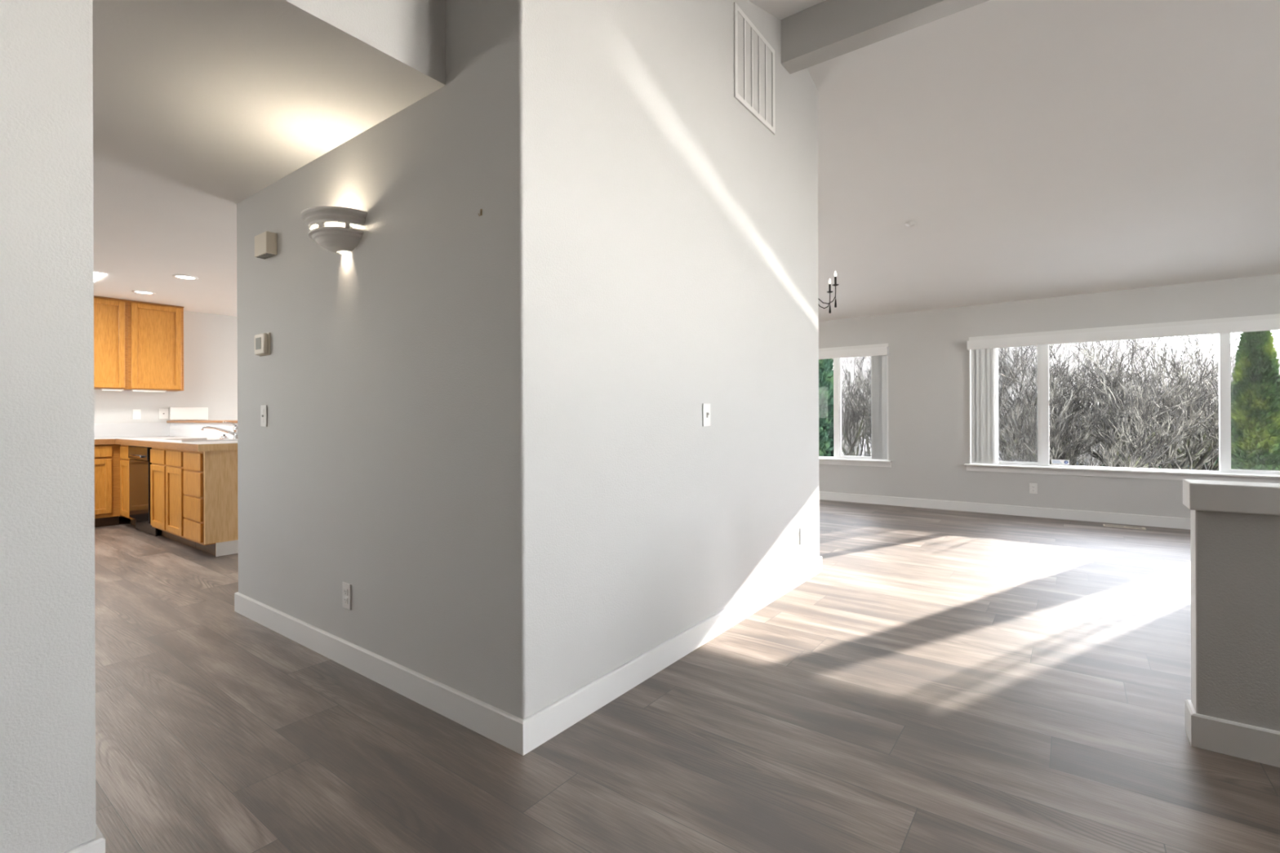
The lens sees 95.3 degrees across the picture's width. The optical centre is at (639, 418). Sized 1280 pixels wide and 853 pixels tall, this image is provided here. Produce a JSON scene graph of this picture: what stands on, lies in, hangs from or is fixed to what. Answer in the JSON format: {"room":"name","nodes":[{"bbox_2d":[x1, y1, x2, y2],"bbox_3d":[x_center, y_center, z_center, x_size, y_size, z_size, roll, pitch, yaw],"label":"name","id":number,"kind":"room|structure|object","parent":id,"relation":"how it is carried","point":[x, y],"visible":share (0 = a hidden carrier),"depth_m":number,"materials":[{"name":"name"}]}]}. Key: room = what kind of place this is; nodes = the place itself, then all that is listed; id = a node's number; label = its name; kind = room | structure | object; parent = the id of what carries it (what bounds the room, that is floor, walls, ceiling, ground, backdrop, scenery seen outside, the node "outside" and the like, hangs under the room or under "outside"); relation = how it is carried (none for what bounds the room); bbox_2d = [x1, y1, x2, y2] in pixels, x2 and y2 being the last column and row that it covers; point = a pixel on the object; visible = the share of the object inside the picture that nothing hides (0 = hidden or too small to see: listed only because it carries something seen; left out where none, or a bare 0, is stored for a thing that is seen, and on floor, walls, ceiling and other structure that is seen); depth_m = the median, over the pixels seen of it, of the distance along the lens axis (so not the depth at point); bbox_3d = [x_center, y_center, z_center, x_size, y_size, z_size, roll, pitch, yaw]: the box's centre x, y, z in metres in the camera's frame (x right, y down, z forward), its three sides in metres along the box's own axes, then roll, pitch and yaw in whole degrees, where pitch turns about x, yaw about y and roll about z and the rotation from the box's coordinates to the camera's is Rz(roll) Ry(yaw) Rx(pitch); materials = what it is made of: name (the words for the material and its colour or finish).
{"room":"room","nodes":[
{"label":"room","id":0,"kind":"room"},
{"bbox_2d":[93,310,237,518],"bbox_3d":[-5.316,-0.209,7.653,0.160,2.700,9.750,0,0,37],"label":"wall","id":1,"kind":"structure","parent":0,"point":[210,340],"depth_m":7.27,"materials":[{"name":"paint"}]},
{"bbox_2d":[93,295,128,389],"bbox_3d":[-5.962,-0.815,6.362,0.344,0.987,0.509,0,0,37],"label":"upper cabinet","id":2,"kind":"object","parent":1,"relation":"attached to","point":[110,314],"visible":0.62,"depth_m":6.36,"materials":[{"name":"brown wood"}]},
{"bbox_2d":[100,388,123,391],"bbox_3d":[-5.810,-0.312,6.419,0.060,0.018,0.180,0,0,37],"label":"light","id":3,"kind":"object","parent":2,"relation":"attached to","point":[111,389],"visible":1,"depth_m":6.41,"materials":[{"name":"white plastic"}]},
{"bbox_2d":[133,408,140,419],"bbox_3d":[-5.856,-0.045,6.784,0.006,0.116,0.072,0,0,37],"label":"wall outlet","id":4,"kind":"object","parent":1,"relation":"attached to","point":[136,412],"visible":1,"depth_m":6.78,"materials":[{"name":"white plastic"}]},
{"bbox_2d":[123,300,184,391],"bbox_3d":[-5.659,-0.816,6.771,0.344,0.987,0.506,0,0,37],"label":"upper cabinet","id":5,"kind":"object","parent":1,"relation":"attached to","point":[155,331],"visible":0.98,"depth_m":6.66,"materials":[{"name":"brown wood"}]},
{"bbox_2d":[131,389,166,391],"bbox_3d":[-5.619,-0.313,6.676,0.060,0.018,0.300,0,0,37],"label":"light","id":6,"kind":"object","parent":5,"relation":"attached to","point":[141,390],"visible":1,"depth_m":6.64,"materials":[{"name":"white plastic"}]},
{"bbox_2d":[159,408,168,418],"bbox_3d":[-5.707,-0.052,6.985,0.007,0.125,0.090,0,0,37],"label":"phone jack","id":7,"kind":"object","parent":1,"relation":"attached to","point":[163,412],"visible":1,"depth_m":6.98,"materials":[{"name":"white plastic"}]},
{"bbox_2d":[93,422,237,439],"bbox_3d":[-4.814,0.134,5.576,3.119,0.159,1.312,0,0,37],"label":"trim","id":8,"kind":"structure","parent":1,"relation":"attached to","point":[116,429],"depth_m":6.65,"materials":[{"name":"white laminate"}]},
{"bbox_2d":[169,407,208,420],"bbox_3d":[-5.543,-0.054,7.170,0.049,0.157,0.378,0,0,37],"label":"wall panel","id":9,"kind":"object","parent":1,"relation":"attached to","point":[175,413],"visible":1,"depth_m":7.15,"materials":[{"name":"white plastic"}]},
{"bbox_2d":[0,0,445,852],"bbox_3d":[-1.750,-0.673,0.952,0.140,3.600,3.245,0,0,37],"label":"wall","id":10,"kind":"structure","parent":0,"point":[47,639],"depth_m":1.35,"materials":[{"name":"paint"}]},
{"bbox_2d":[62,823,105,852],"bbox_3d":[-2.025,1.073,0.560,0.154,0.110,2.240,0,0,37],"label":"baseboard","id":11,"kind":"structure","parent":10,"relation":"attached to","point":[97,845],"depth_m":1.40,"materials":[{"name":"paint"}]},
{"bbox_2d":[236,0,819,719],"bbox_3d":[-0.530,-0.828,3.826,2.441,3.900,2.845,0,0,37],"label":"wall","id":12,"kind":"structure","parent":0,"point":[487,428],"depth_m":2.47,"materials":[{"name":"paint"}]},
{"bbox_2d":[254,332,270,356],"bbox_3d":[-2.050,-0.400,3.162,0.136,0.120,0.035,0,0,37],"label":"thermostat","id":13,"kind":"object","parent":12,"relation":"attached to","point":[262,341],"visible":1,"depth_m":3.13,"materials":[{"name":"beige plastic"}]},
{"bbox_2d":[260,404,266,426],"bbox_3d":[-2.055,-0.012,3.181,0.072,0.116,0.012,0,0,37],"label":"light switch","id":14,"kind":"object","parent":12,"relation":"attached to","point":[263,408],"visible":1,"depth_m":3.17,"materials":[{"name":"white plastic"}]},
{"bbox_2d":[254,231,277,258],"bbox_3d":[-1.993,-0.919,3.106,0.153,0.114,0.054,0,0,37],"label":"door chime","id":15,"kind":"object","parent":12,"relation":"attached to","point":[266,242],"visible":1,"depth_m":3.07,"materials":[{"name":"beige plastic"}]},
{"bbox_2d":[300,205,367,254],"bbox_3d":[-1.387,-0.825,2.578,0.360,0.150,0.180,0,0,37],"label":"wall sconce","id":16,"kind":"object","parent":12,"relation":"attached to","point":[333,237],"visible":1,"depth_m":2.53,"materials":[{"name":"white paint"}]},
{"bbox_2d":[342,582,351,609],"bbox_3d":[-1.334,0.808,2.649,0.072,0.116,0.009,0,0,37],"label":"wall outlet","id":17,"kind":"object","parent":12,"relation":"attached to","point":[346,588],"visible":1,"depth_m":2.64,"materials":[{"name":"white plastic"}]},
{"bbox_2d":[343,596,347,604],"bbox_3d":[-1.335,0.828,2.647,0.034,0.028,0.003,0,0,37],"label":"receptacle","id":18,"kind":"object","parent":17,"relation":"attached to","point":[345,598],"depth_m":2.64,"materials":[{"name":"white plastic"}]},
{"bbox_2d":[343,588,347,595],"bbox_3d":[-1.336,0.789,2.647,0.034,0.028,0.003,0,0,37],"label":"receptacle","id":19,"kind":"object","parent":17,"relation":"attached to","point":[345,590],"depth_m":2.64,"materials":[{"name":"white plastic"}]},
{"bbox_2d":[234,555,822,755],"bbox_3d":[-0.523,1.067,3.826,2.470,0.110,2.874,0,0,37],"label":"baseboard","id":20,"kind":"structure","parent":12,"relation":"attached to","point":[522,736],"depth_m":2.42,"materials":[{"name":"paint"}]},
{"bbox_2d":[702,403,710,426],"bbox_3d":[0.340,-0.015,2.930,0.019,0.116,0.072,0,0,37],"label":"light switch","id":21,"kind":"object","parent":12,"relation":"attached to","point":[706,406],"visible":1,"depth_m":2.93,"materials":[{"name":"white plastic"}]},
{"bbox_2d":[733,1,775,134],"bbox_3d":[0.675,-2.016,3.400,0.009,0.518,0.530,0,0,37],"label":"air vent","id":22,"kind":"object","parent":12,"relation":"in","point":[753,56],"visible":1,"depth_m":3.38,"materials":[{"name":"metal"}]},
{"bbox_2d":[800,526,804,544],"bbox_3d":[1.103,0.798,3.960,0.009,0.116,0.072,0,0,37],"label":"wall outlet","id":23,"kind":"object","parent":12,"relation":"attached to","point":[802,529],"visible":1,"depth_m":3.95,"materials":[{"name":"white plastic"}]},
{"bbox_2d":[781,0,989,74],"bbox_3d":[3.301,-2.409,2.014,5.881,0.288,0.147,0,0,37],"label":"beam","id":24,"kind":"structure","parent":12,"relation":"attached to","point":[824,31],"depth_m":3.48,"materials":[{"name":"paint"}]},
{"bbox_2d":[92,0,1279,321],"bbox_3d":[0.025,-1.967,3.650,13.300,1.410,9.900,0,0,37],"label":"ceiling","id":25,"kind":"structure","parent":0,"point":[1033,149],"depth_m":4.06,"materials":[{"name":"paint"}]},
{"bbox_2d":[93,272,106,282],"bbox_3d":[-5.221,-1.283,5.053,0.500,0.012,0.795,0,0,37],"label":"ceiling light panel","id":26,"kind":"object","parent":25,"relation":"attached to","point":[97,276],"visible":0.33,"depth_m":5.26,"materials":[{"name":"white plastic"}]},
{"bbox_2d":[131,289,155,294],"bbox_3d":[-5.131,-1.299,6.030,0.190,0.007,0.190,0,0,37],"label":"recessed light","id":27,"kind":"object","parent":25,"relation":"in","point":[145,292],"visible":1,"depth_m":6.03,"materials":[{"name":"white plastic"}]},
{"bbox_2d":[172,274,198,279],"bbox_3d":[-4.142,-1.283,5.315,0.190,0.007,0.190,0,0,37],"label":"recessed light","id":28,"kind":"object","parent":25,"relation":"in","point":[177,276],"visible":1,"depth_m":5.31,"materials":[{"name":"white plastic"}]},
{"bbox_2d":[818,271,839,313],"bbox_3d":[1.605,-1.506,5.692,0.672,0.930,0.599,0,0,37],"label":"chandelier","id":29,"kind":"object","parent":25,"relation":"hanging from","point":[835,284],"visible":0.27,"depth_m":5.56,"materials":[{"name":"metal"}]},
{"bbox_2d":[905,221,915,226],"bbox_3d":[2.569,-1.841,5.541,0.088,0.035,0.085,0,0,37],"label":"ceiling sensor","id":30,"kind":"object","parent":25,"relation":"attached to","point":[909,224],"visible":1,"depth_m":5.53,"materials":[{"name":"white plastic"}]},
{"bbox_2d":[94,499,1279,852],"bbox_3d":[0.020,1.180,3.669,13.550,0.120,10.110,0,0,37],"label":"floor","id":31,"kind":"structure","parent":0,"point":[945,681],"depth_m":2.08,"materials":[{"name":"brown wood"}]},
{"bbox_2d":[94,444,120,527],"bbox_3d":[-5.983,0.709,6.088,0.610,0.867,0.738,0,0,37],"label":"base cabinet","id":32,"kind":"object","parent":31,"relation":"on","point":[107,457],"visible":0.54,"depth_m":6.12,"materials":[{"name":"brown wood"}]},
{"bbox_2d":[120,444,136,526],"bbox_3d":[-5.209,0.706,6.312,0.404,0.867,0.580,0,0,37],"label":"base cabinet","id":33,"kind":"object","parent":31,"relation":"on","point":[124,461],"visible":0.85,"depth_m":6.09,"materials":[{"name":"brown wood"}]},
{"bbox_2d":[128,445,157,536],"bbox_3d":[-4.787,0.706,5.973,0.673,0.865,0.602,0,0,37],"label":"dishwasher","id":34,"kind":"object","parent":31,"relation":"on","point":[140,463],"visible":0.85,"depth_m":5.73,"materials":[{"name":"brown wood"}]},
{"bbox_2d":[150,447,195,548],"bbox_3d":[-4.127,0.702,5.508,0.937,0.867,0.580,0,0,37],"label":"base cabinet","id":35,"kind":"object","parent":31,"relation":"on","point":[166,495],"visible":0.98,"depth_m":5.24,"materials":[{"name":"brown wood"}]},
{"bbox_2d":[94,435,237,451],"bbox_3d":[-4.807,0.244,5.568,3.137,0.059,1.307,0,0,37],"label":"countertop","id":36,"kind":"structure","parent":35,"relation":"on","point":[147,442],"depth_m":5.24,"materials":[{"name":"white laminate"}]},
{"bbox_2d":[154,437,237,441],"bbox_3d":[-4.220,0.298,5.554,0.800,0.194,0.455,0,0,37],"label":"sink","id":37,"kind":"object","parent":36,"relation":"in","point":[202,439],"visible":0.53,"depth_m":5.57,"materials":[{"name":"white ceramic"}]},
{"bbox_2d":[182,439,218,440],"bbox_3d":[-4.220,0.303,5.554,0.730,0.183,0.395,0,0,37],"label":"basin","id":38,"kind":"object","parent":37,"relation":"in","point":[184,439],"depth_m":5.80,"materials":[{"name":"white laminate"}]},
{"bbox_2d":[219,434,229,438],"bbox_3d":[-4.064,0.179,5.698,0.080,0.042,0.080,0,0,37],"label":"stopper","id":39,"kind":"object","parent":37,"relation":"on","point":[224,436],"visible":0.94,"depth_m":5.68,"materials":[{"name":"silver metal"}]},
{"bbox_2d":[200,421,237,439],"bbox_3d":[-3.980,0.121,5.542,0.068,0.178,0.322,0,0,37],"label":"faucet","id":40,"kind":"object","parent":36,"relation":"on","point":[234,433],"visible":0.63,"depth_m":5.59,"materials":[{"name":"silver metal"}]},
{"bbox_2d":[182,449,238,555],"bbox_3d":[-3.550,0.700,5.086,0.489,0.867,0.590,0,0,37],"label":"base cabinet","id":41,"kind":"object","parent":31,"relation":"on","point":[210,478],"visible":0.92,"depth_m":4.81,"materials":[{"name":"brown wood"}]},
{"bbox_2d":[215,539,238,556],"bbox_3d":[-3.271,1.078,5.036,0.014,0.110,0.660,0,0,37],"label":"baseboard","id":42,"kind":"structure","parent":41,"relation":"attached to","point":[227,548],"depth_m":4.83,"materials":[{"name":"paint"}]},
{"bbox_2d":[1102,524,1146,529],"bbox_3d":[4.884,1.097,5.883,0.330,0.006,0.115,0,0,37],"label":"floor vent","id":43,"kind":"object","parent":31,"relation":"in","point":[1104,525],"visible":1,"depth_m":5.86,"materials":[{"name":"beige plastic"}]},
{"bbox_2d":[818,273,1279,518],"bbox_3d":[2.981,-0.267,7.663,13.550,2.750,0.160,0,0,37],"label":"wall","id":44,"kind":"structure","parent":0,"point":[928,357],"depth_m":6.91,"materials":[{"name":"paint"}]},
{"bbox_2d":[818,343,892,466],"bbox_3d":[2.616,-0.162,7.872,1.504,1.576,0.230,0,0,37],"label":"window","id":45,"kind":"structure","parent":44,"relation":"in","point":[837,459],"depth_m":7.88,"materials":[{"name":"white plastic"}]},
{"bbox_2d":[818,346,888,459],"bbox_3d":[2.570,-0.187,7.811,1.426,1.428,0.091,0,0,37],"label":"vertical blind","id":46,"kind":"object","parent":45,"relation":"attached to","point":[878,355],"visible":0.47,"depth_m":7.45,"materials":[{"name":"white plastic"}]},
{"bbox_2d":[818,491,1190,529],"bbox_3d":[4.431,1.047,6.481,9.380,0.110,0.014,0,0,37],"label":"baseboard","id":47,"kind":"structure","parent":44,"relation":"attached to","point":[1037,512],"depth_m":6.58,"materials":[{"name":"paint"}]},
{"bbox_2d":[1029,483,1037,493],"bbox_3d":[4.393,0.787,6.511,0.072,0.116,0.009,0,0,37],"label":"wall outlet","id":48,"kind":"object","parent":44,"relation":"attached to","point":[1033,486],"visible":1,"depth_m":6.51,"materials":[{"name":"white plastic"}]},
{"bbox_2d":[964,313,1279,483],"bbox_3d":[5.077,-0.172,6.045,3.005,1.576,0.230,0,0,37],"label":"window","id":49,"kind":"structure","parent":44,"relation":"in","point":[1042,466],"depth_m":6.01,"materials":[{"name":"white plastic"}]},
{"bbox_2d":[1051,459,1069,464],"bbox_3d":[4.653,0.486,6.455,0.160,0.050,0.004,0,0,37],"label":"window sticker","id":50,"kind":"object","parent":49,"relation":"attached to","point":[1053,461],"visible":1,"depth_m":6.45,"materials":[{"name":"white paper"}]},
{"bbox_2d":[967,318,1279,463],"bbox_3d":[5.031,-0.197,5.983,2.927,1.428,0.091,0,0,37],"label":"vertical blind","id":51,"kind":"object","parent":49,"relation":"attached to","point":[984,353],"visible":1,"depth_m":6.68,"materials":[{"name":"white plastic"}]},
{"bbox_2d":[1192,510,1279,731],"bbox_3d":[3.551,0.706,0.813,4.053,0.800,0.108,0,0,37],"label":"wall","id":52,"kind":"structure","parent":0,"point":[1238,554],"depth_m":1.92,"materials":[{"name":"paint"}]},
{"bbox_2d":[1190,509,1197,713],"bbox_3d":[1.922,0.657,2.022,0.005,0.690,0.106,0,0,37],"label":"trim","id":53,"kind":"structure","parent":52,"relation":"attached to","point":[1193,529],"depth_m":2.01,"materials":[{"name":"paint"}]},
{"bbox_2d":[1182,479,1279,515],"bbox_3d":[3.540,0.258,0.820,4.075,0.091,0.152,0,0,37],"label":"half-wall cap","id":54,"kind":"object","parent":52,"relation":"on","point":[1242,497],"depth_m":1.92,"materials":[{"name":"paint"}]},
{"bbox_2d":[1185,699,1279,767],"bbox_3d":[3.541,1.051,0.822,4.061,0.110,0.137,0,0,37],"label":"baseboard","id":55,"kind":"structure","parent":52,"relation":"attached to","point":[1242,740],"depth_m":1.92,"materials":[{"name":"paint"}]},
{"bbox_3d":[-4.386,0.595,6.162,3.104,1.085,0.138,0,0,37],"label":"wall","id":56,"kind":"structure","parent":0,"visible":0},
{"bbox_2d":[166,420,237,422],"bbox_3d":[-4.302,0.038,6.207,3.189,0.026,0.365,0,0,37],"label":"bar ledge","id":57,"kind":"object","parent":56,"relation":"on","point":[167,421],"visible":0.5,"depth_m":6.33,"materials":[{"name":"brown wood"}]},
{"label":"outside","id":58,"kind":"structure","parent":0,"visible":0},
{"bbox_2d":[842,342,1279,461],"bbox_3d":[23.248,-1.177,31.310,60.000,7.007,30.000,0,0,37],"label":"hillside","id":59,"kind":"structure","parent":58,"point":[1278,344],"depth_m":26.33,"materials":[{"name":"plant"}]},
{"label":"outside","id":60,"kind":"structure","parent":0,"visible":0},
{"bbox_3d":[9.705,2.481,13.054,60.000,0.200,16.480,0,0,37],"label":"ground","id":61,"kind":"structure","parent":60,"visible":0},
{"bbox_2d":[818,358,833,457],"bbox_3d":[3.388,0.016,11.284,1.135,4.822,1.134,0,0,37],"label":"evergreen tree","id":62,"kind":"object","parent":61,"relation":"on","point":[825,366],"visible":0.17,"depth_m":10.98,"materials":[{"name":"green plant"}]},
{"bbox_2d":[831,356,871,456],"bbox_3d":[5.759,-0.272,17.685,3.437,5.428,4.440,0,0,13],"label":"bare tree","id":63,"kind":"object","parent":61,"relation":"on","point":[855,369],"visible":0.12,"depth_m":16.63,"materials":[{"name":"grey plant"}]},
{"bbox_2d":[831,355,871,423],"bbox_3d":[7.450,-1.184,16.560,5.758,7.254,4.744,0,0,11],"label":"bare tree","id":64,"kind":"object","parent":61,"relation":"on","point":[850,360],"visible":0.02,"depth_m":16.77,"materials":[{"name":"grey plant"}]},
{"bbox_2d":[841,355,871,456],"bbox_3d":[4.997,0.402,13.325,2.883,4.138,3.992,0,0,28],"label":"bare tree","id":65,"kind":"object","parent":61,"relation":"on","point":[847,419],"visible":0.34,"depth_m":13.25,"materials":[{"name":"grey plant"}]},
{"bbox_2d":[843,360,871,456],"bbox_3d":[7.528,-0.634,19.240,6.869,6.165,4.743,0,0,31],"label":"bare tree","id":66,"kind":"object","parent":61,"relation":"on","point":[868,448],"visible":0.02,"depth_m":19.36,"materials":[{"name":"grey plant"}]},
{"bbox_2d":[870,337,1159,458],"bbox_3d":[9.819,-0.971,16.269,7.608,6.828,5.254,0,0,29],"label":"bare tree","id":67,"kind":"object","parent":61,"relation":"on","point":[1153,338],"visible":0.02,"depth_m":15.12,"materials":[{"name":"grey plant"}]},
{"bbox_2d":[998,343,1126,465],"bbox_3d":[6.906,0.033,10.926,4.564,4.872,3.508,0,0,-15],"label":"bare tree","id":68,"kind":"object","parent":61,"relation":"on","point":[1055,395],"visible":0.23,"depth_m":10.30,"materials":[{"name":"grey plant"}]},
{"bbox_2d":[998,339,1134,465],"bbox_3d":[9.836,-0.656,14.792,3.907,6.171,5.047,0,0,33],"label":"bare tree","id":69,"kind":"object","parent":61,"relation":"on","point":[1061,348],"visible":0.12,"depth_m":13.46,"materials":[{"name":"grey plant"}]},
{"bbox_2d":[998,364,1218,468],"bbox_3d":[6.809,0.833,8.961,3.124,3.238,2.256,0,0,44],"label":"bare shrub","id":70,"kind":"object","parent":61,"relation":"on","point":[1055,450],"visible":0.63,"depth_m":8.98,"materials":[{"name":"grey plant"}]},
{"bbox_2d":[998,336,1239,469],"bbox_3d":[7.668,0.265,9.626,3.741,4.408,3.671,0,0,43],"label":"bare tree","id":71,"kind":"object","parent":61,"relation":"on","point":[1113,409],"visible":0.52,"depth_m":9.37,"materials":[{"name":"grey plant"}]},
{"bbox_2d":[1011,332,1239,466],"bbox_3d":[12.232,-0.833,15.678,5.025,6.530,7.276,0,0,-27],"label":"bare tree","id":72,"kind":"object","parent":61,"relation":"on","point":[1208,335],"visible":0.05,"depth_m":14.36,"materials":[{"name":"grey plant"}]},
{"bbox_2d":[1025,333,1235,471],"bbox_3d":[9.081,0.100,10.620,3.398,4.718,4.420,0,0,38],"label":"bare tree","id":73,"kind":"object","parent":61,"relation":"on","point":[1205,458],"visible":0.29,"depth_m":9.39,"materials":[{"name":"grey plant"}]},
{"bbox_2d":[1075,387,1205,466],"bbox_3d":[11.726,0.573,13.921,2.327,3.675,3.006,0,0,-25],"label":"bare tree","id":74,"kind":"object","parent":61,"relation":"on","point":[1088,457],"visible":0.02,"depth_m":14.19,"materials":[{"name":"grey plant"}]},
{"bbox_2d":[1133,336,1194,405],"bbox_3d":[14.339,0.023,17.537,3.781,4.763,3.115,0,0,33],"label":"bare tree","id":75,"kind":"object","parent":61,"relation":"on","point":[1176,336],"visible":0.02,"depth_m":16.79,"materials":[{"name":"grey plant"}]},
{"bbox_2d":[1087,332,1242,470],"bbox_3d":[11.363,0.357,11.843,3.554,4.187,3.487,0,0,40],"label":"bare tree","id":76,"kind":"object","parent":61,"relation":"on","point":[1179,451],"visible":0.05,"depth_m":11.68,"materials":[{"name":"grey plant"}]},
{"bbox_2d":[1076,359,1279,468],"bbox_3d":[17.986,0.198,20.274,5.400,4.300,6.600,0,0,37],"label":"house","id":77,"kind":"structure","parent":61,"relation":"on","point":[1211,359],"depth_m":19.07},
{"bbox_2d":[1118,332,1279,452],"bbox_3d":[12.938,0.057,12.610,3.735,4.706,3.078,0,0,-4],"label":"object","id":78,"kind":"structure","parent":61,"relation":"on","point":[1235,335],"depth_m":12.57,"materials":[{"name":"white"}]},
{"bbox_2d":[1204,452,1218,471],"bbox_3d":[11.936,1.488,11.677,1.959,1.808,1.945,0,0,37],"label":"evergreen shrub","id":79,"kind":"object","parent":61,"relation":"on","point":[1216,461],"visible":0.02,"depth_m":11.70,"materials":[{"name":"green plant"}]},
{"bbox_2d":[1206,330,1279,445],"bbox_3d":[15.020,0.024,13.426,5.316,4.771,3.671,0,0,-27],"label":"bare tree","id":80,"kind":"object","parent":61,"relation":"on","point":[1275,341],"visible":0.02,"depth_m":13.09,"materials":[{"name":"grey plant"}]},
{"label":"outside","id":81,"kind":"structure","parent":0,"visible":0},
{"bbox_3d":[4.323,1.928,8.326,17.000,0.950,2.485,0,0,37],"label":"patio","id":82,"kind":"object","parent":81,"visible":0},
{"bbox_2d":[1231,330,1279,471],"bbox_3d":[6.288,0.095,5.951,0.483,2.720,0.495,0,0,32],"label":"columnar evergreen","id":83,"kind":"object","parent":82,"relation":"on","point":[1255,388],"visible":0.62,"depth_m":5.85,"materials":[{"name":"green plant"}]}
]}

